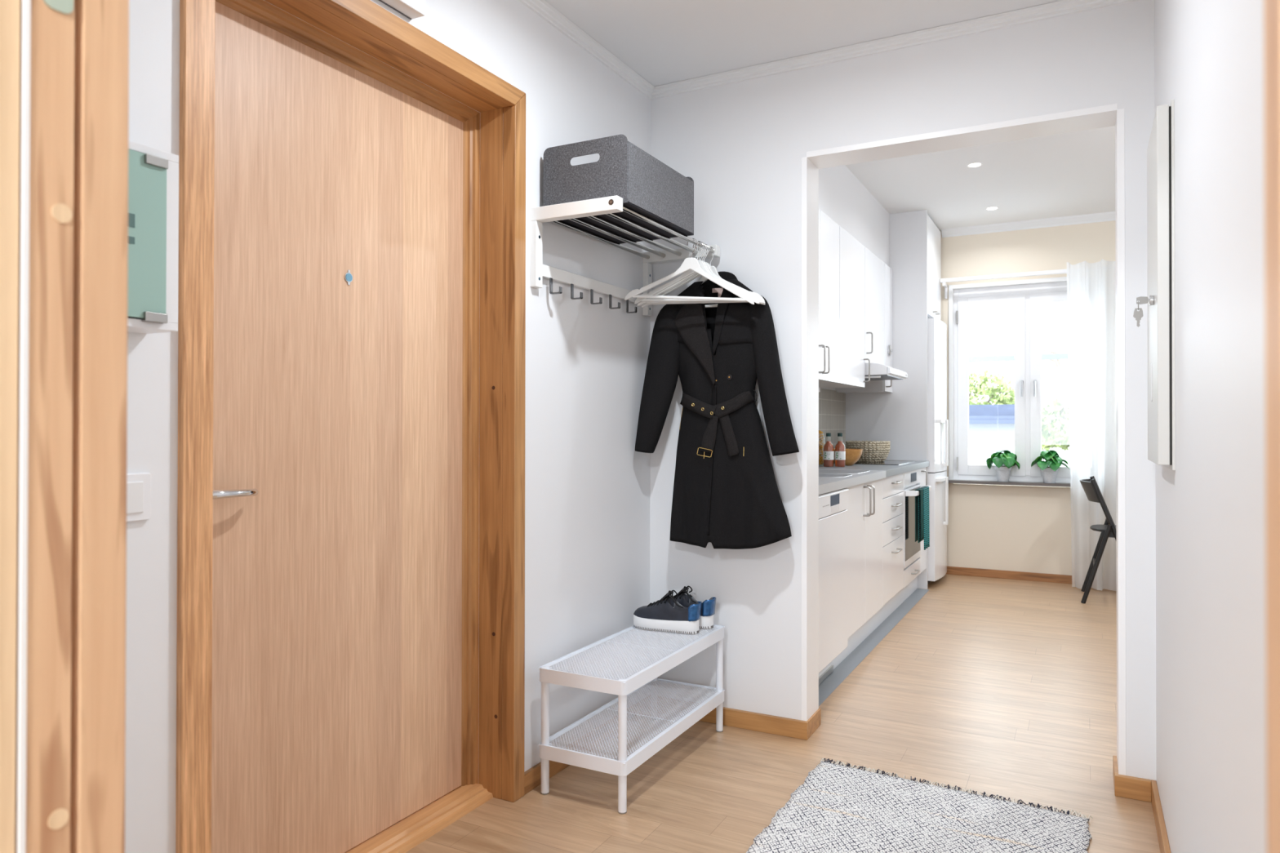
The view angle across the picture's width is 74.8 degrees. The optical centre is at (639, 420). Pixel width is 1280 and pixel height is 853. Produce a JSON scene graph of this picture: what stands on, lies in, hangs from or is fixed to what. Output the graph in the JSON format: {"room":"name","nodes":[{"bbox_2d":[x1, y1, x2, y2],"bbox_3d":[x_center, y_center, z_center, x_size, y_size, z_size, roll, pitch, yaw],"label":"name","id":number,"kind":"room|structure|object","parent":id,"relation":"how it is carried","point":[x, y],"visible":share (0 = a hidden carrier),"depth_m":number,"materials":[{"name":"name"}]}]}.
{"room":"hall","nodes":[
{"label":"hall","id":0,"kind":"room"},
{"bbox_2d":[124,0,650,852],"bbox_3d":[-0.653,-0.091,2.239,0.220,2.450,2.545,0,0,28],"label":"wall","id":1,"kind":"structure","parent":0,"point":[587,485],"depth_m":2.65,"materials":[{"name":"white paint"}]},
{"bbox_2d":[126,472,151,522],"bbox_3d":[-0.916,0.138,1.495,0.012,0.086,0.086,0,0,28],"label":"light switch","id":2,"kind":"object","parent":1,"relation":"attached to","point":[138,485],"visible":0.52,"depth_m":1.51,"materials":[{"name":"white paint"}]},
{"bbox_2d":[127,141,178,333],"bbox_3d":[-0.934,-0.317,1.364,0.102,0.314,0.332,0,0,28],"label":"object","id":3,"kind":"object","parent":1,"relation":"attached to","point":[153,173],"visible":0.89,"depth_m":1.45,"materials":[{"name":"green glass"}]},
{"bbox_2d":[175,0,525,852],"bbox_3d":[-0.708,0.065,2.116,0.234,2.135,1.095,0,0,28],"label":"door","id":4,"kind":"structure","parent":1,"relation":"in","point":[351,483],"depth_m":2.11,"materials":[{"name":"brown wood"}]},
{"bbox_2d":[378,0,425,19],"bbox_3d":[-0.608,-1.126,2.046,0.045,0.204,0.192,0,0,28],"label":"door chime","id":5,"kind":"object","parent":1,"relation":"attached to","point":[411,9],"visible":1,"depth_m":2.09,"materials":[{"name":"white paint"}]},
{"bbox_2d":[524,694,650,795],"bbox_3d":[-0.156,1.108,2.922,0.014,0.062,0.858,0,0,28],"label":"baseboard","id":6,"kind":"structure","parent":1,"relation":"attached to","point":[532,776],"depth_m":2.67,"materials":[{"name":"brown wood"}]},
{"bbox_2d":[530,195,719,315],"bbox_3d":[-0.020,-0.529,2.870,0.309,0.258,0.788,0,0,28],"label":"rack","id":7,"kind":"object","parent":1,"relation":"attached to","point":[609,206],"visible":0.97,"depth_m":2.74,"materials":[{"name":"white metal"}]},
{"bbox_2d":[542,133,693,244],"bbox_3d":[-0.057,-0.749,2.767,0.302,0.206,0.483,0,0,28],"label":"storage box","id":8,"kind":"object","parent":7,"relation":"on","point":[646,185],"visible":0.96,"depth_m":2.59,"materials":[{"name":"grey fabric"}]},
{"bbox_2d":[624,238,754,304],"bbox_3d":[0.170,-0.525,2.971,0.475,0.245,0.012,0,0,19],"label":"clothes hanger","id":9,"kind":"object","parent":7,"relation":"hanging from","point":[690,263],"visible":0.98,"depth_m":2.96,"materials":[{"name":"white paint"}]},
{"bbox_2d":[662,246,720,307],"bbox_3d":[0.261,-0.528,3.104,0.410,0.236,0.012,0,0,28],"label":"clothes hanger","id":10,"kind":"object","parent":7,"relation":"hanging from","point":[703,278],"visible":0.28,"depth_m":3.10,"materials":[{"name":"silver metal"}]},
{"bbox_2d":[635,271,799,549],"bbox_3d":[0.284,-0.049,3.079,0.617,1.019,0.163,0,0,24],"label":"coat","id":11,"kind":"object","parent":10,"relation":"hanging from","point":[726,494],"visible":0.91,"depth_m":3.02,"materials":[{"name":"black fabric"}]},
{"bbox_2d":[634,240,759,304],"bbox_3d":[0.198,-0.527,3.012,0.476,0.240,0.012,0,0,24],"label":"clothes hanger","id":12,"kind":"object","parent":7,"relation":"hanging from","point":[686,273],"visible":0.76,"depth_m":3.02,"materials":[{"name":"white plastic"}]},
{"bbox_2d":[637,241,762,306],"bbox_3d":[0.209,-0.529,3.023,0.476,0.235,0.012,0,0,24],"label":"clothes hanger","id":13,"kind":"object","parent":7,"relation":"hanging from","point":[710,272],"visible":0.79,"depth_m":3.04,"materials":[{"name":"white plastic"}]},
{"bbox_2d":[640,243,762,306],"bbox_3d":[0.213,-0.528,3.036,0.476,0.237,0.012,0,0,25],"label":"clothes hanger","id":14,"kind":"object","parent":7,"relation":"hanging from","point":[704,243],"visible":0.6,"depth_m":3.04,"materials":[{"name":"white plastic"}]},
{"bbox_2d":[641,244,764,307],"bbox_3d":[0.226,-0.533,3.046,0.477,0.227,0.012,2,0,25],"label":"clothes hanger","id":15,"kind":"object","parent":7,"relation":"hanging from","point":[709,267],"visible":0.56,"depth_m":3.07,"materials":[{"name":"white plastic"}]},
{"bbox_2d":[645,244,764,306],"bbox_3d":[0.227,-0.528,3.061,0.476,0.236,0.012,0,0,26],"label":"clothes hanger","id":16,"kind":"object","parent":7,"relation":"hanging from","point":[707,245],"visible":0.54,"depth_m":3.06,"materials":[{"name":"white plastic"}]},
{"bbox_2d":[518,0,1138,99],"bbox_3d":[0.214,-1.300,1.824,1.705,0.036,2.483,0,0,28],"label":"trim","id":17,"kind":"structure","parent":1,"relation":"attached to","point":[542,8],"depth_m":2.87,"materials":[{"name":"white paint"}]},
{"bbox_2d":[405,573,1160,852],"bbox_3d":[0.911,1.192,1.715,6.000,0.120,10.300,0,0,28],"label":"floor","id":18,"kind":"structure","parent":0,"point":[1006,688],"depth_m":2.94,"materials":[{"name":"brown wood"}]},
{"bbox_2d":[537,624,724,814],"bbox_3d":[0.002,0.946,2.818,0.304,0.384,0.768,0,0,28],"label":"shoe rack","id":19,"kind":"object","parent":18,"relation":"on","point":[646,680],"visible":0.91,"depth_m":2.66,"materials":[{"name":"white metal"}]},
{"bbox_2d":[539,624,724,695],"bbox_3d":[0.002,0.775,2.820,0.304,0.041,0.768,0,0,28],"label":"shelf","id":20,"kind":"object","parent":19,"relation":"attached to","point":[553,673],"depth_m":2.67,"materials":[{"name":"white metal"}]},
{"bbox_2d":[539,678,724,776],"bbox_3d":[0.002,1.007,2.818,0.304,0.041,0.768,0,0,28],"label":"shelf","id":21,"kind":"object","parent":19,"relation":"attached to","point":[549,749],"depth_m":2.71,"materials":[{"name":"white metal"}]},
{"bbox_2d":[633,590,702,634],"bbox_3d":[0.098,0.684,3.040,0.260,0.143,0.094,0,0,26],"label":"sneaker","id":22,"kind":"object","parent":19,"relation":"on","point":[666,615],"visible":1,"depth_m":3.00,"materials":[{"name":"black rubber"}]},
{"bbox_2d":[670,586,715,628],"bbox_3d":[0.158,0.684,3.121,0.260,0.143,0.094,0,0,29],"label":"sneaker","id":23,"kind":"object","parent":19,"relation":"on","point":[708,607],"visible":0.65,"depth_m":3.06,"materials":[{"name":"blue leather"}]},
{"bbox_2d":[818,665,833,684],"bbox_3d":[0.763,1.127,3.605,0.008,0.026,0.500,0,0,28],"label":"floor vent","id":24,"kind":"object","parent":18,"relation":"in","point":[830,669],"visible":0.36,"depth_m":3.71,"materials":[{"name":"silver metal"}]},
{"bbox_2d":[818,488,848,673],"bbox_3d":[0.566,0.663,3.677,0.555,0.726,0.597,0,0,28],"label":"dishwasher","id":25,"kind":"object","parent":18,"relation":"on","point":[833,505],"visible":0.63,"depth_m":3.58,"materials":[{"name":"white plastic"}]},
{"bbox_2d":[846,478,882,637],"bbox_3d":[0.892,0.656,4.293,0.603,0.705,0.788,0,0,28],"label":"base cabinet","id":26,"kind":"object","parent":18,"relation":"on","point":[864,512],"visible":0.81,"depth_m":4.12,"materials":[{"name":"white laminate"}]},
{"bbox_2d":[818,460,928,494],"bbox_3d":[1.051,0.344,4.607,0.578,0.158,2.930,0,0,28],"label":"countertop","id":27,"kind":"structure","parent":26,"relation":"on","point":[830,478],"depth_m":4.42,"materials":[{"name":"grey laminate"}]},
{"bbox_2d":[818,430,823,465],"bbox_3d":[1.063,0.162,5.016,0.092,0.215,0.091,0,0,28],"label":"pasta jar","id":28,"kind":"object","parent":27,"relation":"on","point":[820,446],"visible":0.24,"depth_m":5.00,"materials":[{"name":"clear glass"}]},
{"bbox_2d":[822,432,834,466],"bbox_3d":[1.105,0.170,4.908,0.062,0.199,0.063,0,0,28],"label":"bottle","id":29,"kind":"object","parent":27,"relation":"on","point":[828,453],"visible":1,"depth_m":4.88,"materials":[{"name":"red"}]},
{"bbox_2d":[818,473,851,477],"bbox_3d":[0.816,0.340,4.069,0.391,0.158,0.241,0,0,28],"label":"sink","id":30,"kind":"object","parent":27,"relation":"in","point":[820,475],"depth_m":4.12,"materials":[{"name":"silver metal"}]},
{"bbox_2d":[834,432,845,466],"bbox_3d":[1.172,0.170,4.906,0.062,0.199,0.063,0,0,28],"label":"bottle","id":31,"kind":"object","parent":27,"relation":"on","point":[839,453],"visible":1,"depth_m":4.88,"materials":[{"name":"red glass"}]},
{"bbox_2d":[818,469,869,474],"bbox_3d":[0.974,0.342,4.399,0.401,0.158,0.351,0,0,28],"label":"sink","id":32,"kind":"object","parent":27,"relation":"in","point":[820,471],"depth_m":4.52,"materials":[{"name":"silver metal"}]},
{"bbox_2d":[833,448,862,465],"bbox_3d":[1.248,0.221,5.109,0.216,0.098,0.216,0,0,28],"label":"bowl","id":33,"kind":"object","parent":27,"relation":"on","point":[852,455],"visible":0.47,"depth_m":5.03,"materials":[{"name":"brown wood"}]},
{"bbox_2d":[845,440,890,462],"bbox_3d":[1.513,0.201,5.563,0.288,0.137,0.288,0,0,25],"label":"basket","id":34,"kind":"object","parent":27,"relation":"on","point":[873,451],"visible":0.77,"depth_m":5.45,"materials":[{"name":"beige wicker"}]},
{"bbox_2d":[833,460,916,465],"bbox_3d":[1.516,0.271,5.493,0.469,0.005,0.600,0,0,28],"label":"cooktop","id":35,"kind":"object","parent":27,"relation":"in","point":[886,462],"visible":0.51,"depth_m":5.31,"materials":[{"name":"black glass"}]},
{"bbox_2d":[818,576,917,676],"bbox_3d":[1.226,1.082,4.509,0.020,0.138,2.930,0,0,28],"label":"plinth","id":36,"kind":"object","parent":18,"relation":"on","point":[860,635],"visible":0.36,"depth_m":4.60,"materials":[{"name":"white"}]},
{"bbox_2d":[845,209,928,589],"bbox_3d":[1.734,-0.149,5.923,0.571,2.620,0.024,0,0,28],"label":"wall","id":37,"kind":"structure","parent":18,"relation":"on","point":[899,417],"depth_m":5.85,"materials":[{"name":"white paint"}]},
{"bbox_2d":[882,473,903,606],"bbox_3d":[1.217,0.661,4.910,0.598,0.705,0.601,0,0,28],"label":"base cabinet","id":38,"kind":"object","parent":18,"relation":"on","point":[892,486],"visible":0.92,"depth_m":4.75,"materials":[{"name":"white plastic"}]},
{"bbox_2d":[902,469,931,587],"bbox_3d":[1.528,0.663,5.405,0.596,0.704,0.554,0,0,28],"label":"oven","id":39,"kind":"object","parent":18,"relation":"on","point":[912,549],"depth_m":5.22,"materials":[{"name":"white metal"}]},
{"bbox_2d":[915,488,924,542],"bbox_3d":[1.709,0.576,5.117,0.042,0.319,0.092,0,0,28],"label":"tea towel","id":40,"kind":"object","parent":39,"relation":"hanging from","point":[920,490],"visible":0.98,"depth_m":5.11,"materials":[{"name":"fabric"}]},
{"bbox_2d":[918,486,929,550],"bbox_3d":[1.788,0.607,5.264,0.044,0.379,0.216,0,0,28],"label":"tea towel","id":41,"kind":"object","parent":39,"relation":"hanging from","point":[926,489],"visible":0.81,"depth_m":5.23,"materials":[{"name":"teal fabric"}]},
{"bbox_2d":[746,758,1093,852],"bbox_3d":[0.622,1.124,2.002,0.823,0.015,1.425,0,0,28],"label":"rug","id":42,"kind":"object","parent":18,"relation":"on","point":[839,807],"visible":1,"depth_m":2.37,"materials":[{"name":"grey fabric"}]},
{"bbox_2d":[916,466,927,573],"bbox_3d":[1.683,0.667,5.785,0.603,0.705,0.251,0,0,28],"label":"base cabinet","id":43,"kind":"object","parent":18,"relation":"on","point":[923,473],"visible":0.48,"depth_m":5.64,"materials":[{"name":"white laminate"}]},
{"bbox_2d":[927,318,948,583],"bbox_3d":[1.942,0.225,6.178,0.638,1.875,0.590,0,0,28],"label":"freezer","id":44,"kind":"object","parent":18,"relation":"on","point":[937,421],"visible":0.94,"depth_m":5.85,"materials":[{"name":"white paint"}]},
{"bbox_2d":[1079,475,1115,603],"bbox_3d":[3.097,0.767,5.415,0.450,0.795,0.453,0,0,28],"label":"folding chair","id":45,"kind":"object","parent":18,"relation":"on","point":[1091,487],"visible":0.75,"depth_m":5.31,"materials":[{"name":"black wood"}]},
{"bbox_2d":[545,0,1062,86],"bbox_3d":[-0.448,-1.379,0.228,4.200,0.100,5.965,0,0,28],"label":"ceiling","id":46,"kind":"structure","parent":0,"point":[664,42],"depth_m":2.77,"materials":[{"name":"white paint"}]},
{"bbox_2d":[649,0,1156,781],"bbox_3d":[1.982,-0.222,2.369,4.715,2.720,0.150,0,0,28],"label":"wall","id":47,"kind":"structure","parent":0,"point":[743,144],"depth_m":3.03,"materials":[{"name":"white paint"}]},
{"bbox_2d":[657,696,821,740],"bbox_3d":[0.361,1.110,3.213,0.627,0.062,0.179,0,0,28],"label":"baseboard","id":48,"kind":"structure","parent":47,"relation":"attached to","point":[780,726],"depth_m":3.07,"materials":[{"name":"brown wood"}]},
{"bbox_2d":[801,156,818,721],"bbox_3d":[0.627,0.094,3.085,0.020,2.093,0.153,0,0,28],"label":"door frame","id":49,"kind":"structure","parent":47,"relation":"attached to","point":[810,172],"depth_m":3.05,"materials":[{"name":"white paint"}]},
{"bbox_2d":[818,588,929,706],"bbox_3d":[1.271,1.150,4.484,0.081,0.002,2.910,0,0,28],"label":"toe kick","id":50,"kind":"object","parent":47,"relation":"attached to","point":[847,665],"depth_m":4.22,"materials":[{"name":"grey"}]},
{"bbox_2d":[806,103,1117,168],"bbox_3d":[1.067,-0.961,2.860,0.975,0.020,0.153,0,0,28],"label":"trim","id":51,"kind":"structure","parent":47,"relation":"attached to","point":[1104,116],"depth_m":2.81,"materials":[{"name":"white paint"}]},
{"bbox_2d":[1115,108,1126,775],"bbox_3d":[1.504,0.092,2.620,0.020,2.093,0.153,0,0,28],"label":"trim","id":52,"kind":"structure","parent":47,"relation":"attached to","point":[1120,117],"depth_m":2.55,"materials":[{"name":"white paint"}]},
{"bbox_2d":[844,125,1115,231],"bbox_3d":[2.633,-1.519,4.255,4.126,0.100,4.034,0,0,28],"label":"ceiling","id":53,"kind":"structure","parent":0,"point":[1068,174],"depth_m":5.09,"materials":[{"name":"white paint"}]},
{"bbox_2d":[966,162,982,167],"bbox_3d":[1.916,-1.465,4.794,0.084,0.004,0.084,0,0,28],"label":"recessed light","id":54,"kind":"object","parent":53,"relation":"in","point":[974,164],"visible":1,"depth_m":4.79,"materials":[{"name":"white paint"}]},
{"bbox_2d":[985,206,998,209],"bbox_3d":[2.416,-1.458,5.747,0.084,0.004,0.084,0,0,28],"label":"recessed light","id":55,"kind":"object","parent":53,"relation":"in","point":[990,207],"visible":1,"depth_m":5.74,"materials":[{"name":"white paint"}]},
{"bbox_2d":[940,211,1115,575],"bbox_3d":[3.472,-0.148,5.832,3.726,2.620,0.344,0,0,28],"label":"wall","id":56,"kind":"structure","parent":0,"point":[1002,527],"depth_m":6.15,"materials":[{"name":"beige paint"}]},
{"bbox_2d":[946,566,1071,584],"bbox_3d":[3.708,1.131,5.636,3.130,0.060,0.014,0,0,28],"label":"baseboard","id":57,"kind":"structure","parent":56,"relation":"attached to","point":[1031,576],"depth_m":6.15,"materials":[{"name":"brown wood"}]},
{"bbox_2d":[948,276,1070,487],"bbox_3d":[2.877,-0.283,6.103,1.230,1.499,0.225,0,0,28],"label":"window","id":58,"kind":"structure","parent":56,"relation":"attached to","point":[1027,295],"depth_m":6.17,"materials":[{"name":"white wood"}]},
{"bbox_2d":[986,449,1020,481],"bbox_3d":[2.657,0.329,6.136,0.233,0.231,0.226,0,0,28],"label":"potted plant","id":59,"kind":"object","parent":58,"relation":"on","point":[1003,462],"visible":1,"depth_m":6.10,"materials":[{"name":"green plant"}]},
{"bbox_2d":[1031,449,1069,483],"bbox_3d":[2.942,0.326,5.997,0.228,0.237,0.207,0,0,1],"label":"potted plant","id":60,"kind":"object","parent":58,"relation":"on","point":[1049,468],"visible":1,"depth_m":5.96,"materials":[{"name":"green plant"}]},
{"bbox_2d":[968,302,1067,312],"bbox_3d":[2.901,-0.876,6.251,0.913,0.080,0.028,0,0,28],"label":"blind","id":61,"kind":"object","parent":56,"relation":"attached to","point":[1051,304],"visible":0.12,"depth_m":6.32,"materials":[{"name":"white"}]},
{"bbox_2d":[1066,258,1116,591],"bbox_3d":[3.244,0.021,5.699,0.605,2.268,0.111,0,0,28],"label":"curtain","id":62,"kind":"object","parent":56,"relation":"hanging from","point":[1091,286],"visible":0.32,"depth_m":5.78,"materials":[{"name":"white fabric"}]},
{"bbox_2d":[1154,0,1266,852],"bbox_3d":[1.017,-0.095,1.354,0.150,2.450,2.545,0,0,28],"label":"wall","id":63,"kind":"structure","parent":0,"point":[1211,540],"depth_m":1.38,"materials":[{"name":"white paint"}]},
{"bbox_2d":[1112,755,1170,852],"bbox_3d":[0.953,1.100,1.505,0.109,0.062,2.643,0,0,28],"label":"baseboard","id":64,"kind":"structure","parent":63,"relation":"attached to","point":[1125,786],"depth_m":2.50,"materials":[{"name":"brown wood"}]},
{"bbox_2d":[1146,99,1175,470],"bbox_3d":[1.325,-0.319,2.144,0.045,0.874,0.375,0,0,28],"label":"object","id":65,"kind":"object","parent":63,"relation":"attached to","point":[1161,146],"visible":1,"depth_m":1.98,"materials":[{"name":"white"}]},
{"bbox_2d":[1133,296,1149,327],"bbox_3d":[1.256,-0.274,2.098,0.034,0.076,0.014,0,0,28],"label":"key","id":66,"kind":"object","parent":65,"relation":"hanging from","point":[1137,315],"visible":1,"depth_m":2.10,"materials":[{"name":"silver metal"}]},
{"bbox_3d":[0.956,-0.155,5.224,0.150,2.620,3.935,0,0,28],"label":"wall","id":67,"kind":"structure","parent":0,"visible":0},
{"bbox_2d":[818,208,839,383],"bbox_3d":[0.788,-0.645,4.343,0.376,0.868,0.763,0,0,28],"label":"upper cabinet","id":68,"kind":"object","parent":67,"relation":"attached to","point":[828,229],"visible":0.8,"depth_m":4.42,"materials":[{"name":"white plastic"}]},
{"bbox_2d":[818,388,845,461],"bbox_3d":[0.791,0.025,4.744,0.008,0.486,2.935,0,0,28],"label":"backsplash","id":69,"kind":"structure","parent":67,"relation":"attached to","point":[832,403],"depth_m":5.72,"materials":[{"name":"beige tile"}]},
{"bbox_2d":[818,226,870,388],"bbox_3d":[1.110,-0.641,4.951,0.376,0.868,0.598,0,0,28],"label":"upper cabinet","id":70,"kind":"object","parent":67,"relation":"attached to","point":[851,251],"visible":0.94,"depth_m":4.86,"materials":[{"name":"white laminate"}]},
{"bbox_2d":[818,164,889,266],"bbox_3d":[0.932,-1.274,4.682,0.319,0.390,2.930,0,0,28],"label":"soffit","id":71,"kind":"structure","parent":67,"relation":"attached to","point":[842,197],"depth_m":5.01,"materials":[{"name":"white paint"}]},
{"bbox_2d":[835,263,893,393],"bbox_3d":[1.585,-0.634,5.847,0.376,0.868,0.246,0,0,28],"label":"upper cabinet","id":72,"kind":"object","parent":67,"relation":"attached to","point":[873,386],"depth_m":5.75,"materials":[{"name":"white laminate"}]},
{"bbox_2d":[864,246,884,364],"bbox_3d":[1.388,-0.714,5.477,0.376,0.714,0.578,0,0,28],"label":"upper cabinet","id":73,"kind":"object","parent":67,"relation":"attached to","point":[874,268],"visible":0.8,"depth_m":5.38,"materials":[{"name":"white laminate"}]},
{"bbox_2d":[864,362,907,380],"bbox_3d":[1.439,-0.310,5.447,0.496,0.095,0.560,0,0,28],"label":"extractor hood","id":74,"kind":"object","parent":73,"relation":"attached to","point":[878,371],"visible":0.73,"depth_m":5.15,"materials":[{"name":"white paint"}]},
{"bbox_2d":[927,214,941,320],"bbox_3d":[1.905,-1.097,6.212,0.602,0.710,0.630,0,0,28],"label":"upper cabinet","id":75,"kind":"object","parent":67,"relation":"attached to","point":[934,234],"visible":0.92,"depth_m":6.06,"materials":[{"name":"white laminate"}]},
{"label":"outside","id":76,"kind":"structure","parent":0,"visible":0},
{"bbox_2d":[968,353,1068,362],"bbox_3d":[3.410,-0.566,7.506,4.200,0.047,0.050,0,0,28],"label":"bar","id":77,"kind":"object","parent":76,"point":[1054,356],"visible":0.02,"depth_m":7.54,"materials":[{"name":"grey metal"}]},
{"bbox_3d":[-0.474,-0.101,0.735,1.905,2.450,0.070,0,0,28],"label":"wall","id":78,"kind":"structure","parent":0,"visible":0},
{"bbox_2d":[0,0,1279,852],"bbox_3d":[-0.308,0.066,0.193,1.025,2.110,0.892,0,0,28],"label":"door frame","id":79,"kind":"structure","parent":78,"relation":"in","point":[64,64],"depth_m":0.74,"materials":[{"name":"brown wood"}]},
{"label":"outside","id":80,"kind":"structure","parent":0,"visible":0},
{"bbox_3d":[11.047,1.969,20.841,24.000,0.100,32.800,0,0,28],"label":"ground","id":81,"kind":"structure","parent":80,"visible":0},
{"bbox_2d":[968,404,1014,465],"bbox_3d":[3.970,0.812,12.829,3.800,2.092,3.000,0,0,28],"label":"garden shed","id":82,"kind":"object","parent":81,"relation":"on","point":[991,427],"visible":0.02,"depth_m":11.12,"materials":[{"name":"grey"}]},
{"bbox_2d":[968,368,1014,404],"bbox_3d":[5.701,0.424,14.509,1.662,2.899,1.650,0,0,28],"label":"tree","id":83,"kind":"object","parent":81,"relation":"on","point":[1008,397],"visible":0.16,"depth_m":14.04,"materials":[{"name":"green plant"}]},
{"bbox_2d":[1041,349,1070,451],"bbox_3d":[4.992,0.502,9.680,1.180,2.680,0.771,0,0,28],"label":"tree","id":84,"kind":"object","parent":81,"relation":"on","point":[1059,408],"visible":0.24,"depth_m":9.66,"materials":[{"name":"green plant"}]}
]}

